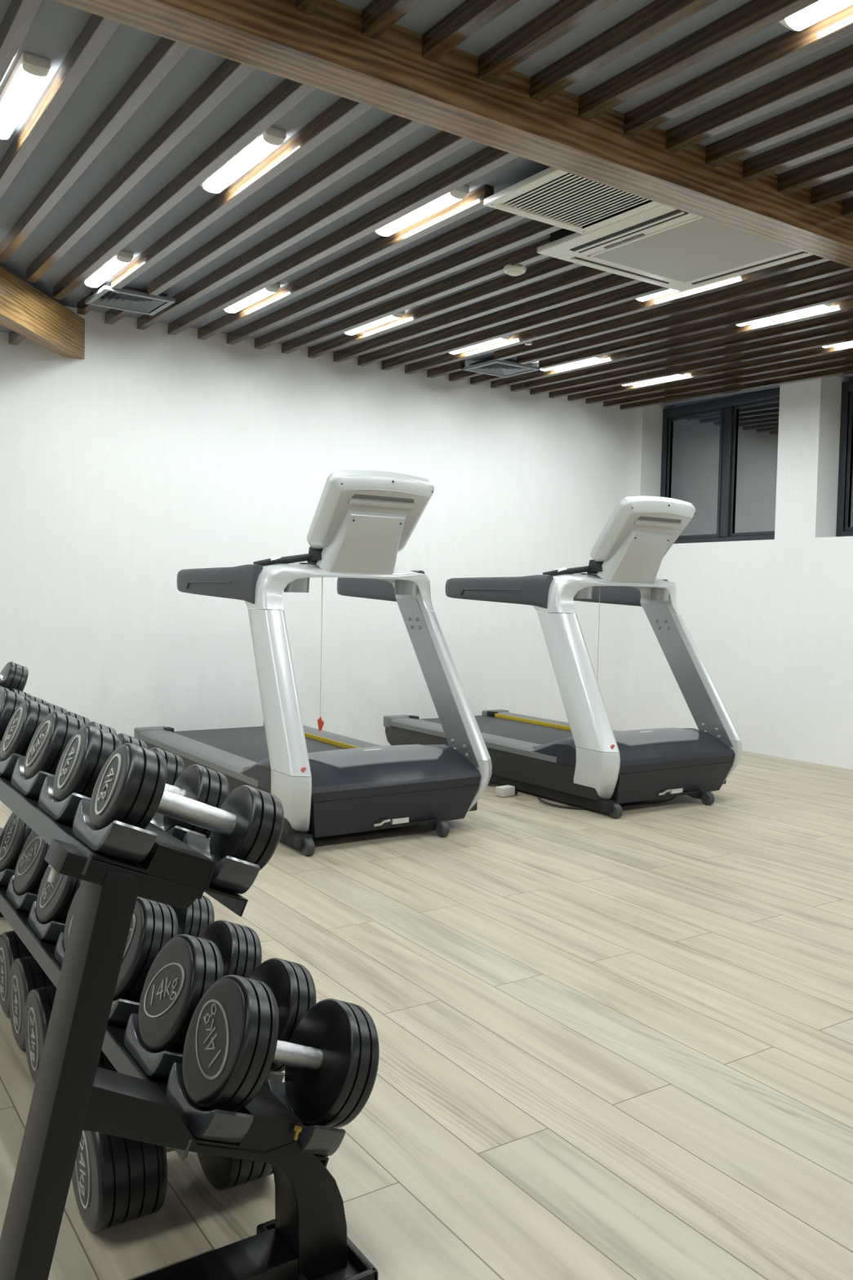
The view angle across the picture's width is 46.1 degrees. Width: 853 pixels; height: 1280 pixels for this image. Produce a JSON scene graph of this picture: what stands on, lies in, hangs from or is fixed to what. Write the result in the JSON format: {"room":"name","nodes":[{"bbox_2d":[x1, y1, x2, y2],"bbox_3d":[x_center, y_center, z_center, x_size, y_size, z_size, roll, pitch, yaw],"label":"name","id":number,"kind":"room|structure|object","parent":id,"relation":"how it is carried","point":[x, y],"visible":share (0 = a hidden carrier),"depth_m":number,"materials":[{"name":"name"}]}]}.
{"room":"gym","nodes":[
{"label":"gym","id":0,"kind":"room"},
{"bbox_2d":[0,324,12,333],"bbox_3d":[-2.394,-1.592,1.827,4.860,0.376,6.399,0,3,-34],"label":"ceiling","id":1,"kind":"structure","parent":0,"point":[3,329],"depth_m":5.60,"materials":[{"name":"grey paint"}]},
{"bbox_2d":[0,266,84,359],"bbox_3d":[-2.321,-1.519,1.880,0.100,0.409,8.100,1,2,4],"label":"ceiling beam","id":2,"kind":"structure","parent":1,"relation":"attached to","point":[25,310],"depth_m":5.34,"materials":[{"name":"brown wood"}]},
{"bbox_2d":[0,306,674,746],"bbox_3d":[-2.079,-0.627,6.013,10.010,2.850,0.120,0,3,-34],"label":"wall","id":3,"kind":"structure","parent":0,"point":[153,455],"depth_m":6.55,"materials":[{"name":"white paint"}]},
{"bbox_2d":[0,730,852,1279],"bbox_3d":[0.939,1.076,2.202,11.030,0.100,9.960,0,3,-34],"label":"floor","id":4,"kind":"structure","parent":0,"point":[621,1048],"depth_m":2.48,"materials":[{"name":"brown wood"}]},
{"bbox_2d":[0,930,32,1015],"bbox_3d":[-0.950,0.861,2.682,0.350,0.209,0.209,0,3,-34],"label":"dumbbell","id":5,"kind":"object","parent":4,"relation":"on","point":[11,947],"visible":0.15,"depth_m":2.56,"materials":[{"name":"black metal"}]},
{"bbox_2d":[8,955,53,1048],"bbox_3d":[-0.839,0.872,2.498,0.350,0.209,0.209,0,3,-34],"label":"dumbbell","id":6,"kind":"object","parent":4,"relation":"on","point":[26,975],"visible":0.24,"depth_m":2.38,"materials":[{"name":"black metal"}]},
{"bbox_2d":[23,985,56,1083],"bbox_3d":[-0.727,0.882,2.315,0.350,0.209,0.209,0,3,-34],"label":"dumbbell","id":7,"kind":"object","parent":4,"relation":"on","point":[39,1001],"visible":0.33,"depth_m":2.21,"materials":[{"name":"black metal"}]},
{"bbox_2d":[44,1034,117,1071],"bbox_3d":[-0.613,0.892,2.132,0.350,0.209,0.209,0,3,-34],"label":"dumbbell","id":8,"kind":"object","parent":4,"relation":"on","point":[104,1062],"visible":0.02,"depth_m":2.00,"materials":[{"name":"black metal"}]},
{"bbox_2d":[71,1130,273,1231],"bbox_3d":[-0.450,0.909,1.827,0.350,0.209,0.209,0,3,-34],"label":"dumbbell","id":9,"kind":"object","parent":4,"relation":"on","point":[116,1180],"visible":0.39,"depth_m":1.69,"materials":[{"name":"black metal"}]},
{"bbox_2d":[0,741,377,1279],"bbox_3d":[-0.992,0.587,2.374,0.652,0.783,2.360,0,3,-34],"label":"dumbbell rack","id":10,"kind":"object","parent":4,"relation":"on","point":[147,1100],"visible":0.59,"depth_m":1.46,"materials":[{"name":"black metal"}]},
{"bbox_2d":[0,662,28,691],"bbox_3d":[-1.384,0.099,3.090,0.290,0.219,0.132,0,3,-34],"label":"dumbbell","id":11,"kind":"object","parent":10,"relation":"on","point":[13,675],"visible":0.71,"depth_m":3.10,"materials":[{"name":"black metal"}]},
{"bbox_2d":[0,812,32,871],"bbox_3d":[-1.059,0.596,2.859,0.316,0.278,0.195,0,3,-34],"label":"dumbbell","id":12,"kind":"object","parent":10,"relation":"on","point":[15,832],"visible":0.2,"depth_m":2.74,"materials":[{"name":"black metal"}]},
{"bbox_2d":[13,830,49,895],"bbox_3d":[-0.921,0.608,2.651,0.316,0.278,0.195,0,3,-34],"label":"dumbbell","id":13,"kind":"object","parent":10,"relation":"on","point":[31,866],"visible":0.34,"depth_m":2.54,"materials":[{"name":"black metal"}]},
{"bbox_2d":[0,689,116,741],"bbox_3d":[-0.850,0.219,2.261,0.290,0.219,0.132,0,3,-34],"label":"dumbbell","id":14,"kind":"object","parent":10,"relation":"on","point":[10,701],"visible":0.16,"depth_m":2.17,"materials":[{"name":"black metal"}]},
{"bbox_2d":[0,699,147,760],"bbox_3d":[-0.728,0.230,2.079,0.290,0.219,0.132,0,3,-34],"label":"dumbbell","id":15,"kind":"object","parent":10,"relation":"on","point":[20,729],"visible":0.38,"depth_m":1.99,"materials":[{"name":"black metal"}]},
{"bbox_2d":[35,863,159,924],"bbox_3d":[-0.779,0.620,2.439,0.316,0.278,0.195,0,3,-34],"label":"dumbbell","id":16,"kind":"object","parent":10,"relation":"on","point":[54,900],"visible":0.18,"depth_m":2.32,"materials":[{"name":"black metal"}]},
{"bbox_2d":[23,711,184,785],"bbox_3d":[-0.606,0.240,1.896,0.290,0.219,0.132,0,3,-34],"label":"dumbbell","id":17,"kind":"object","parent":10,"relation":"on","point":[50,740],"visible":0.47,"depth_m":1.81,"materials":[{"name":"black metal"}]},
{"bbox_2d":[0,776,248,916],"bbox_3d":[-0.988,0.299,2.363,0.240,0.123,2.245,0,3,-34],"label":"tray","id":18,"kind":"object","parent":10,"relation":"on","point":[175,867],"depth_m":1.44,"materials":[{"name":"black metal"}]},
{"bbox_2d":[63,885,214,950],"bbox_3d":[-0.635,0.633,2.223,0.316,0.278,0.195,0,3,-34],"label":"dumbbell","id":19,"kind":"object","parent":10,"relation":"on","point":[192,921],"visible":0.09,"depth_m":2.21,"materials":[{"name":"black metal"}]},
{"bbox_2d":[53,725,229,839],"bbox_3d":[-0.484,0.251,1.713,0.290,0.219,0.132,0,3,-34],"label":"dumbbell","id":20,"kind":"object","parent":10,"relation":"on","point":[83,757],"visible":0.64,"depth_m":1.65,"materials":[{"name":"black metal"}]},
{"bbox_2d":[0,827,328,1166],"bbox_3d":[-0.876,0.733,2.462,0.240,0.131,2.245,0,3,-34],"label":"tray","id":21,"kind":"object","parent":10,"relation":"on","point":[272,1138],"depth_m":1.60,"materials":[{"name":"black metal"}]},
{"bbox_2d":[146,848,212,899],"bbox_3d":[-0.355,0.336,1.440,0.104,0.083,0.004,0,3,-34],"label":"tray","id":22,"kind":"object","parent":10,"relation":"on","point":[172,873],"depth_m":1.43,"materials":[{"name":"black metal"}]},
{"bbox_2d":[88,742,284,870],"bbox_3d":[-0.362,0.261,1.530,0.290,0.219,0.132,0,3,-34],"label":"dumbbell","id":23,"kind":"object","parent":10,"relation":"on","point":[129,788],"visible":0.9,"depth_m":1.51,"materials":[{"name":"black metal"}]},
{"bbox_2d":[112,897,262,1002],"bbox_3d":[-0.494,0.645,2.011,0.316,0.278,0.195,0,3,-34],"label":"dumbbell","id":24,"kind":"object","parent":10,"relation":"on","point":[153,923],"visible":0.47,"depth_m":1.93,"materials":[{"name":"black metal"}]},
{"bbox_2d":[137,933,316,1071],"bbox_3d":[-0.357,0.656,1.805,0.307,0.274,0.195,0,3,-34],"label":"dumbbell","id":25,"kind":"object","parent":10,"relation":"on","point":[184,969],"visible":0.73,"depth_m":1.75,"materials":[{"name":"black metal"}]},
{"bbox_2d":[240,1118,298,1152],"bbox_3d":[-0.242,0.770,1.540,0.107,0.091,0.004,0,3,-34],"label":"tray","id":26,"kind":"object","parent":10,"relation":"on","point":[264,1135],"depth_m":1.54,"materials":[{"name":"black metal"}]},
{"bbox_2d":[182,974,379,1128],"bbox_3d":[-0.234,0.667,1.620,0.307,0.274,0.195,0,3,-34],"label":"dumbbell","id":27,"kind":"object","parent":10,"relation":"on","point":[231,1046],"visible":0.98,"depth_m":1.59,"materials":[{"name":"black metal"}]},
{"bbox_2d":[133,470,492,856],"bbox_3d":[-0.700,0.022,5.345,1.060,1.666,2.231,0,3,-34],"label":"treadmill","id":28,"kind":"object","parent":4,"relation":"on","point":[326,784],"visible":0.94,"depth_m":4.62,"materials":[{"name":"grey"}]},
{"bbox_2d":[307,744,480,837],"bbox_3d":[-0.258,0.672,4.689,0.892,0.334,0.529,0,3,-34],"label":"hood","id":29,"kind":"object","parent":28,"relation":"attached to","point":[366,788],"depth_m":4.51,"materials":[{"name":"grey plastic"}]},
{"bbox_2d":[495,784,518,797],"bbox_3d":[0.453,0.842,5.596,0.135,0.055,0.060,-1,3,-39],"label":"plug adapter","id":30,"kind":"object","parent":4,"relation":"on","point":[503,791],"visible":1,"depth_m":5.56,"materials":[{"name":"grey plastic"}]},
{"bbox_2d":[383,496,742,818],"bbox_3d":[0.759,0.016,6.196,1.060,1.666,2.231,0,3,-34],"label":"treadmill","id":31,"kind":"object","parent":4,"relation":"on","point":[582,762],"visible":0.96,"depth_m":5.49,"materials":[{"name":"grey plastic"}]},
{"bbox_2d":[609,727,735,803],"bbox_3d":[1.201,0.665,5.540,0.892,0.334,0.529,0,3,-34],"label":"hood","id":32,"kind":"object","parent":31,"relation":"attached to","point":[655,763],"depth_m":5.38,"materials":[{"name":"grey plastic"}]},
{"bbox_2d":[537,795,676,809],"bbox_3d":[0.975,0.864,5.346,0.748,0.055,0.184,1,2,2],"label":"power cable","id":33,"kind":"object","parent":4,"relation":"on","point":[673,797],"visible":0.77,"depth_m":5.40,"materials":[{"name":"black plastic"}]},
{"bbox_2d":[0,0,852,406],"bbox_3d":[0.521,-1.637,1.770,9.890,0.368,9.960,0,3,-34],"label":"ceiling","id":34,"kind":"structure","parent":0,"point":[55,27],"depth_m":3.50,"materials":[{"name":"grey paint"}]},
{"bbox_2d":[0,0,44,84],"bbox_3d":[-1.484,-1.727,3.278,0.045,0.121,2.201,0,3,-34],"label":"ceiling slat","id":35,"kind":"object","parent":34,"relation":"attached to","point":[20,15],"visible":1,"depth_m":2.71,"materials":[{"name":"brown wood"}]},
{"bbox_2d":[0,52,50,139],"bbox_3d":[-1.316,-1.723,3.206,0.078,0.048,0.600,0,5,-34],"label":"ceiling light","id":36,"kind":"object","parent":34,"relation":"attached to","point":[30,70],"visible":1,"depth_m":3.09,"materials":[{"name":"white plastic"}]},
{"bbox_2d":[0,13,120,199],"bbox_3d":[-1.394,-1.737,3.490,0.045,0.128,2.455,0,3,-34],"label":"ceiling slat","id":37,"kind":"object","parent":34,"relation":"attached to","point":[98,30],"visible":1,"depth_m":3.08,"materials":[{"name":"brown wood"}]},
{"bbox_2d":[0,36,191,263],"bbox_3d":[-1.304,-1.748,3.702,0.045,0.135,2.709,0,3,-34],"label":"ceiling slat","id":38,"kind":"object","parent":34,"relation":"attached to","point":[166,54],"visible":0.74,"depth_m":3.37,"materials":[{"name":"brown wood"}]},
{"bbox_2d":[83,249,133,287],"bbox_3d":[-1.601,-1.852,5.023,0.078,0.048,0.600,0,5,-34],"label":"ceiling light","id":39,"kind":"object","parent":34,"relation":"attached to","point":[122,258],"visible":0.91,"depth_m":4.94,"materials":[{"name":"white plastic"}]},
{"bbox_2d":[84,283,175,315],"bbox_3d":[-1.617,-1.856,5.457,0.380,0.042,0.380,0,4,-34],"label":"ceiling vent","id":40,"kind":"object","parent":34,"relation":"in","point":[128,299],"visible":1,"depth_m":5.46,"materials":[{"name":"grey metal"}]},
{"bbox_2d":[26,58,255,282],"bbox_3d":[-1.214,-1.759,3.914,0.045,0.142,2.962,0,3,-34],"label":"ceiling slat","id":41,"kind":"object","parent":34,"relation":"attached to","point":[229,74],"visible":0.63,"depth_m":3.54,"materials":[{"name":"brown wood"}]},
{"bbox_2d":[53,78,315,299],"bbox_3d":[-1.124,-1.769,4.126,0.045,0.149,3.216,0,3,-34],"label":"ceiling slat","id":42,"kind":"object","parent":34,"relation":"attached to","point":[288,93],"visible":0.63,"depth_m":3.69,"materials":[{"name":"brown wood"}]},
{"bbox_2d":[76,97,372,315],"bbox_3d":[-1.034,-1.780,4.338,0.045,0.156,3.470,0,3,-34],"label":"ceiling slat","id":43,"kind":"object","parent":34,"relation":"attached to","point":[344,111],"visible":0.67,"depth_m":3.78,"materials":[{"name":"brown wood"}]},
{"bbox_2d":[200,126,286,193],"bbox_3d":[-0.675,-1.728,3.633,0.078,0.048,0.600,0,5,-34],"label":"ceiling light","id":44,"kind":"object","parent":34,"relation":"attached to","point":[272,138],"visible":0.91,"depth_m":3.56,"materials":[{"name":"white plastic"}]},
{"bbox_2d":[223,282,279,313],"bbox_3d":[-0.960,-1.857,5.450,0.078,0.048,0.600,0,5,-34],"label":"ceiling light","id":45,"kind":"object","parent":34,"relation":"attached to","point":[274,287],"visible":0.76,"depth_m":5.37,"materials":[{"name":"white plastic"}]},
{"bbox_2d":[104,114,424,324],"bbox_3d":[-0.907,-1.786,4.495,0.045,0.159,3.592,0,3,-34],"label":"ceiling slat","id":46,"kind":"object","parent":34,"relation":"attached to","point":[395,128],"visible":0.65,"depth_m":3.91,"materials":[{"name":"brown wood"}]},
{"bbox_2d":[137,130,473,329],"bbox_3d":[-0.747,-1.787,4.602,0.045,0.159,3.592,0,3,-34],"label":"ceiling slat","id":47,"kind":"object","parent":34,"relation":"attached to","point":[443,144],"visible":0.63,"depth_m":4.07,"materials":[{"name":"brown wood"}]},
{"bbox_2d":[295,0,325,15],"bbox_3d":[0.621,-1.512,1.161,0.045,0.153,3.385,0,3,-34],"label":"ceiling slat","id":48,"kind":"object","parent":34,"relation":"attached to","point":[307,6],"visible":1,"depth_m":2.54,"materials":[{"name":"brown wood"}]},
{"bbox_2d":[167,146,519,334],"bbox_3d":[-0.586,-1.788,4.709,0.045,0.159,3.592,0,3,-34],"label":"ceiling slat","id":49,"kind":"object","parent":34,"relation":"attached to","point":[489,158],"visible":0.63,"depth_m":4.22,"materials":[{"name":"brown wood"}]},
{"bbox_2d":[197,183,493,339],"bbox_3d":[-0.590,-1.812,5.061,0.045,0.143,3.000,0,3,-34],"label":"ceiling slat","id":50,"kind":"object","parent":34,"relation":"attached to","point":[473,202],"visible":0.9,"depth_m":4.62,"materials":[{"name":"brown wood"}]},
{"bbox_2d":[344,310,404,335],"bbox_3d":[-0.319,-1.862,5.877,0.078,0.048,0.600,0,5,-34],"label":"ceiling light","id":51,"kind":"object","parent":34,"relation":"attached to","point":[400,314],"visible":0.58,"depth_m":5.81,"materials":[{"name":"white plastic"}]},
{"bbox_2d":[226,208,525,344],"bbox_3d":[-0.429,-1.813,5.168,0.045,0.143,3.000,0,3,-34],"label":"ceiling slat","id":52,"kind":"object","parent":34,"relation":"attached to","point":[494,220],"visible":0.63,"depth_m":4.79,"materials":[{"name":"brown wood"}]},
{"bbox_2d":[484,166,661,234],"bbox_3d":[0.583,-1.636,3.696,0.508,0.026,0.565,0,5,-34],"label":"ceiling vent","id":53,"kind":"object","parent":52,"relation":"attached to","point":[552,196],"visible":0.53,"depth_m":3.75,"materials":[{"name":"white plastic"}]},
{"bbox_2d":[361,0,422,39],"bbox_3d":[0.781,-1.514,1.267,0.045,0.153,3.385,0,3,-34],"label":"ceiling slat","id":54,"kind":"object","parent":34,"relation":"attached to","point":[379,15],"visible":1,"depth_m":2.59,"materials":[{"name":"brown wood"}]},
{"bbox_2d":[254,219,562,349],"bbox_3d":[-0.269,-1.814,5.275,0.045,0.143,3.000,0,3,-34],"label":"ceiling slat","id":55,"kind":"object","parent":34,"relation":"attached to","point":[531,230],"visible":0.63,"depth_m":4.90,"materials":[{"name":"brown wood"}]},
{"bbox_2d":[281,237,550,353],"bbox_3d":[-0.192,-1.826,5.506,0.045,0.135,2.700,0,3,-34],"label":"ceiling slat","id":56,"kind":"object","parent":34,"relation":"attached to","point":[528,255],"visible":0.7,"depth_m":5.21,"materials":[{"name":"brown wood"}]},
{"bbox_2d":[374,185,469,236],"bbox_3d":[-0.034,-1.733,4.060,0.078,0.048,0.600,0,5,-34],"label":"ceiling light","id":57,"kind":"object","parent":34,"relation":"attached to","point":[460,193],"visible":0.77,"depth_m":3.99,"materials":[{"name":"white plastic"}]},
{"bbox_2d":[307,257,581,358],"bbox_3d":[-0.031,-1.828,5.613,0.045,0.135,2.700,0,3,-34],"label":"ceiling slat","id":58,"kind":"object","parent":34,"relation":"attached to","point":[553,266],"visible":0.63,"depth_m":5.32,"materials":[{"name":"brown wood"}]},
{"bbox_2d":[53,0,852,267],"bbox_3d":[0.131,-1.597,2.951,8.710,0.165,0.143,0,3,-34],"label":"ceiling beam","id":59,"kind":"structure","parent":34,"relation":"attached to","point":[326,50],"depth_m":2.90,"materials":[{"name":"brown wood"}]},
{"bbox_2d":[422,0,519,62],"bbox_3d":[0.942,-1.515,1.374,0.045,0.153,3.385,0,3,-34],"label":"ceiling slat","id":60,"kind":"object","parent":34,"relation":"attached to","point":[471,15],"visible":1,"depth_m":2.63,"materials":[{"name":"brown wood"}]},
{"bbox_2d":[333,266,611,362],"bbox_3d":[0.129,-1.829,5.720,0.045,0.135,2.700,0,3,-34],"label":"ceiling slat","id":61,"kind":"object","parent":34,"relation":"attached to","point":[583,274],"visible":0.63,"depth_m":5.46,"materials":[{"name":"brown wood"}]},
{"bbox_2d":[449,334,511,354],"bbox_3d":[0.322,-1.867,6.304,0.078,0.048,0.600,0,5,-34],"label":"ceiling light","id":62,"kind":"object","parent":34,"relation":"attached to","point":[507,337],"visible":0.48,"depth_m":6.25,"materials":[{"name":"white plastic"}]},
{"bbox_2d":[357,273,641,366],"bbox_3d":[0.289,-1.830,5.826,0.045,0.135,2.700,0,3,-34],"label":"ceiling slat","id":63,"kind":"object","parent":34,"relation":"attached to","point":[613,282],"visible":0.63,"depth_m":5.57,"materials":[{"name":"brown wood"}]},
{"bbox_2d":[462,357,540,377],"bbox_3d":[0.514,-1.873,6.875,0.380,0.042,0.380,0,4,-34],"label":"ceiling vent","id":64,"kind":"object","parent":34,"relation":"in","point":[505,368],"visible":0.98,"depth_m":6.85,"materials":[{"name":"grey metal"}]},
{"bbox_2d":[502,263,526,275],"bbox_3d":[0.410,-1.736,4.643,0.108,0.087,0.108,0,3,-34],"label":"smoke detector","id":65,"kind":"object","parent":34,"relation":"attached to","point":[508,269],"visible":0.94,"depth_m":4.62,"materials":[{"name":"white plastic"}]},
{"bbox_2d":[382,281,669,370],"bbox_3d":[0.450,-1.831,5.933,0.045,0.135,2.700,0,3,-34],"label":"ceiling slat","id":66,"kind":"object","parent":34,"relation":"attached to","point":[642,289],"visible":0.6,"depth_m":5.68,"materials":[{"name":"brown wood"}]},
{"bbox_2d":[477,0,618,83],"bbox_3d":[1.102,-1.516,1.481,0.045,0.153,3.385,0,3,-34],"label":"ceiling slat","id":67,"kind":"object","parent":34,"relation":"attached to","point":[564,16],"visible":1,"depth_m":2.67,"materials":[{"name":"brown wood"}]},
{"bbox_2d":[537,355,604,371],"bbox_3d":[0.964,-1.872,6.731,0.078,0.048,0.600,0,5,-34],"label":"ceiling light","id":68,"kind":"object","parent":34,"relation":"attached to","point":[600,357],"visible":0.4,"depth_m":6.70,"materials":[{"name":"white plastic"}]},
{"bbox_2d":[540,357,599,370],"bbox_3d":[0.963,-1.860,6.732,0.072,0.021,0.548,0,5,-34],"label":"diffuser","id":69,"kind":"object","parent":68,"relation":"attached to","point":[593,358],"depth_m":6.72,"materials":[{"name":"white plastic"}]},
{"bbox_2d":[404,254,829,373],"bbox_3d":[0.857,-1.800,5.669,0.045,0.159,3.592,0,3,-34],"label":"ceiling slat","id":70,"kind":"object","parent":34,"relation":"attached to","point":[631,307],"visible":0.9,"depth_m":5.45,"materials":[{"name":"brown wood"}]},
{"bbox_2d":[529,0,719,102],"bbox_3d":[1.262,-1.517,1.587,0.045,0.153,3.385,0,3,-34],"label":"ceiling slat","id":71,"kind":"object","parent":34,"relation":"attached to","point":[657,17],"visible":1,"depth_m":2.70,"materials":[{"name":"brown wood"}]},
{"bbox_2d":[426,260,852,377],"bbox_3d":[1.017,-1.801,5.776,0.045,0.159,3.592,0,3,-34],"label":"ceiling slat","id":72,"kind":"object","parent":34,"relation":"attached to","point":[830,268],"visible":0.84,"depth_m":5.32,"materials":[{"name":"brown wood"}]},
{"bbox_2d":[448,270,852,381],"bbox_3d":[1.177,-1.802,5.883,0.045,0.159,3.592,0,3,-34],"label":"ceiling slat","id":73,"kind":"object","parent":34,"relation":"attached to","point":[843,279],"visible":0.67,"depth_m":5.45,"materials":[{"name":"brown wood"}]},
{"bbox_2d":[470,284,852,385],"bbox_3d":[1.337,-1.803,5.989,0.045,0.159,3.592,0,3,-34],"label":"ceiling slat","id":74,"kind":"object","parent":34,"relation":"attached to","point":[846,292],"visible":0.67,"depth_m":5.65,"materials":[{"name":"brown wood"}]},
{"bbox_2d":[490,297,852,388],"bbox_3d":[1.498,-1.804,6.096,0.045,0.159,3.592,0,3,-34],"label":"ceiling slat","id":75,"kind":"object","parent":34,"relation":"attached to","point":[845,305],"visible":0.74,"depth_m":6.01,"materials":[{"name":"brown wood"}]},
{"bbox_2d":[537,204,812,291],"bbox_3d":[1.091,-1.676,4.212,0.905,0.089,0.865,0,5,-34],"label":"air conditioner","id":76,"kind":"object","parent":34,"relation":"attached to","point":[662,245],"visible":0.59,"depth_m":4.21,"materials":[{"name":"white plastic"}]},
{"bbox_2d":[571,257,669,284],"bbox_3d":[0.882,-1.663,4.525,0.585,0.008,0.027,0,3,-34],"label":"outlet","id":77,"kind":"object","parent":76,"relation":"attached to","point":[584,260],"depth_m":4.51,"materials":[{"name":"white plastic"}]},
{"bbox_2d":[569,208,688,253],"bbox_3d":[0.800,-1.636,4.022,0.060,0.020,0.605,0,3,-34],"label":"outlet","id":78,"kind":"object","parent":76,"relation":"attached to","point":[672,215],"depth_m":4.00,"materials":[{"name":"white plastic"}]},
{"bbox_2d":[592,217,798,282],"bbox_3d":[1.127,-1.637,4.234,0.580,0.006,0.615,0,5,-34],"label":"grille","id":79,"kind":"object","parent":76,"relation":"attached to","point":[693,249],"depth_m":4.21,"materials":[{"name":"grey"}]},
{"bbox_2d":[691,251,808,285],"bbox_3d":[1.416,-1.638,4.432,0.030,0.024,0.605,0,3,-34],"label":"outlet","id":80,"kind":"object","parent":76,"relation":"attached to","point":[795,255],"depth_m":4.41,"materials":[{"name":"white plastic"}]},
{"bbox_2d":[511,310,852,391],"bbox_3d":[1.658,-1.806,6.203,0.045,0.159,3.592,0,3,-34],"label":"ceiling slat","id":81,"kind":"object","parent":34,"relation":"attached to","point":[844,317],"visible":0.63,"depth_m":6.15,"materials":[{"name":"brown wood"}]},
{"bbox_2d":[530,320,852,395],"bbox_3d":[1.819,-1.807,6.310,0.045,0.159,3.592,0,3,-34],"label":"ceiling slat","id":82,"kind":"object","parent":34,"relation":"attached to","point":[845,327],"visible":0.63,"depth_m":6.34,"materials":[{"name":"brown wood"}]},
{"bbox_2d":[578,0,820,119],"bbox_3d":[1.423,-1.519,1.694,0.045,0.153,3.385,0,3,-34],"label":"ceiling slat","id":83,"kind":"object","parent":34,"relation":"attached to","point":[754,16],"visible":1,"depth_m":2.73,"materials":[{"name":"brown wood"}]},
{"bbox_2d":[549,331,852,398],"bbox_3d":[1.979,-1.808,6.416,0.045,0.159,3.592,0,3,-34],"label":"ceiling slat","id":84,"kind":"object","parent":34,"relation":"attached to","point":[848,336],"visible":0.63,"depth_m":6.54,"materials":[{"name":"brown wood"}]},
{"bbox_2d":[567,342,852,401],"bbox_3d":[2.139,-1.810,6.523,0.045,0.159,3.592,0,3,-34],"label":"ceiling slat","id":85,"kind":"object","parent":34,"relation":"attached to","point":[820,351],"visible":0.63,"depth_m":6.71,"materials":[{"name":"brown wood"}]},
{"bbox_2d":[585,349,852,404],"bbox_3d":[2.300,-1.811,6.630,0.045,0.159,3.592,0,3,-34],"label":"ceiling slat","id":86,"kind":"object","parent":34,"relation":"attached to","point":[845,354],"visible":0.63,"depth_m":6.91,"materials":[{"name":"brown wood"}]},
{"bbox_2d":[603,358,852,407],"bbox_3d":[2.460,-1.812,6.737,0.045,0.159,3.592,0,3,-34],"label":"ceiling slat","id":87,"kind":"object","parent":34,"relation":"attached to","point":[845,362],"visible":0.63,"depth_m":7.10,"materials":[{"name":"brown wood"}]},
{"bbox_2d":[620,365,852,409],"bbox_3d":[2.620,-1.813,6.843,0.045,0.159,3.592,0,3,-34],"label":"ceiling slat","id":88,"kind":"object","parent":34,"relation":"attached to","point":[846,370],"visible":0.63,"depth_m":7.28,"materials":[{"name":"brown wood"}]},
{"bbox_2d":[623,4,852,137],"bbox_3d":[1.583,-1.520,1.801,0.045,0.153,3.385,0,3,-34],"label":"ceiling slat","id":89,"kind":"object","parent":34,"relation":"attached to","point":[791,46],"visible":1,"depth_m":2.82,"materials":[{"name":"brown wood"}]},
{"bbox_2d":[666,44,852,152],"bbox_3d":[1.743,-1.521,1.907,0.045,0.153,3.385,0,3,-34],"label":"ceiling slat","id":90,"kind":"object","parent":34,"relation":"attached to","point":[837,67],"visible":1,"depth_m":2.98,"materials":[{"name":"brown wood"}]},
{"bbox_2d":[705,84,852,168],"bbox_3d":[1.903,-1.522,2.014,0.045,0.153,3.385,0,3,-34],"label":"ceiling slat","id":91,"kind":"object","parent":34,"relation":"attached to","point":[837,104],"visible":1,"depth_m":3.16,"materials":[{"name":"brown wood"}]},
{"bbox_2d":[736,302,835,326],"bbox_3d":[1.890,-1.748,5.340,0.078,0.048,0.600,0,5,-34],"label":"ceiling light","id":92,"kind":"object","parent":34,"relation":"attached to","point":[829,304],"visible":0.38,"depth_m":5.30,"materials":[{"name":"white plastic"}]},
{"bbox_2d":[742,117,852,182],"bbox_3d":[2.064,-1.524,2.121,0.045,0.153,3.385,0,3,-34],"label":"ceiling slat","id":93,"kind":"object","parent":34,"relation":"attached to","point":[838,135],"visible":1,"depth_m":3.33,"materials":[{"name":"brown wood"}]},
{"bbox_2d":[777,146,852,195],"bbox_3d":[2.224,-1.525,2.228,0.045,0.153,3.385,0,3,-34],"label":"ceiling slat","id":94,"kind":"object","parent":34,"relation":"attached to","point":[840,163],"visible":1,"depth_m":3.49,"materials":[{"name":"brown wood"}]},
{"bbox_2d":[778,0,852,31],"bbox_3d":[1.101,-1.581,2.358,0.078,0.048,0.600,0,5,-34],"label":"ceiling light","id":95,"kind":"object","parent":34,"relation":"attached to","point":[820,10],"visible":0.77,"depth_m":2.52,"materials":[{"name":"white plastic"}]},
{"bbox_2d":[810,173,852,207],"bbox_3d":[2.385,-1.526,2.334,0.045,0.153,3.385,0,3,-34],"label":"ceiling slat","id":96,"kind":"object","parent":34,"relation":"attached to","point":[842,188],"visible":1,"depth_m":3.66,"materials":[{"name":"brown wood"}]},
{"bbox_2d":[842,196,852,218],"bbox_3d":[2.545,-1.527,2.441,0.045,0.153,3.385,0,3,-34],"label":"ceiling slat","id":97,"kind":"object","parent":34,"relation":"attached to","point":[847,203],"visible":1,"depth_m":3.82,"materials":[{"name":"brown wood"}]},
{"bbox_2d":[623,375,852,769],"bbox_3d":[4.528,-0.400,4.509,0.320,2.800,9.720,0,3,-34],"label":"wall","id":98,"kind":"structure","parent":0,"point":[770,622],"depth_m":7.21,"materials":[{"name":"white paint"}]},
{"bbox_2d":[660,386,780,543],"bbox_3d":[2.374,-1.335,7.920,0.084,1.151,1.345,0,3,-34],"label":"window","id":99,"kind":"structure","parent":98,"relation":"in","point":[719,456],"depth_m":7.89,"materials":[{"name":"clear glass"}]},
{"bbox_2d":[835,380,852,537],"bbox_3d":[3.409,-1.221,6.366,0.084,1.100,1.725,0,3,-34],"label":"window","id":100,"kind":"structure","parent":98,"relation":"in","point":[845,491],"depth_m":7.03,"materials":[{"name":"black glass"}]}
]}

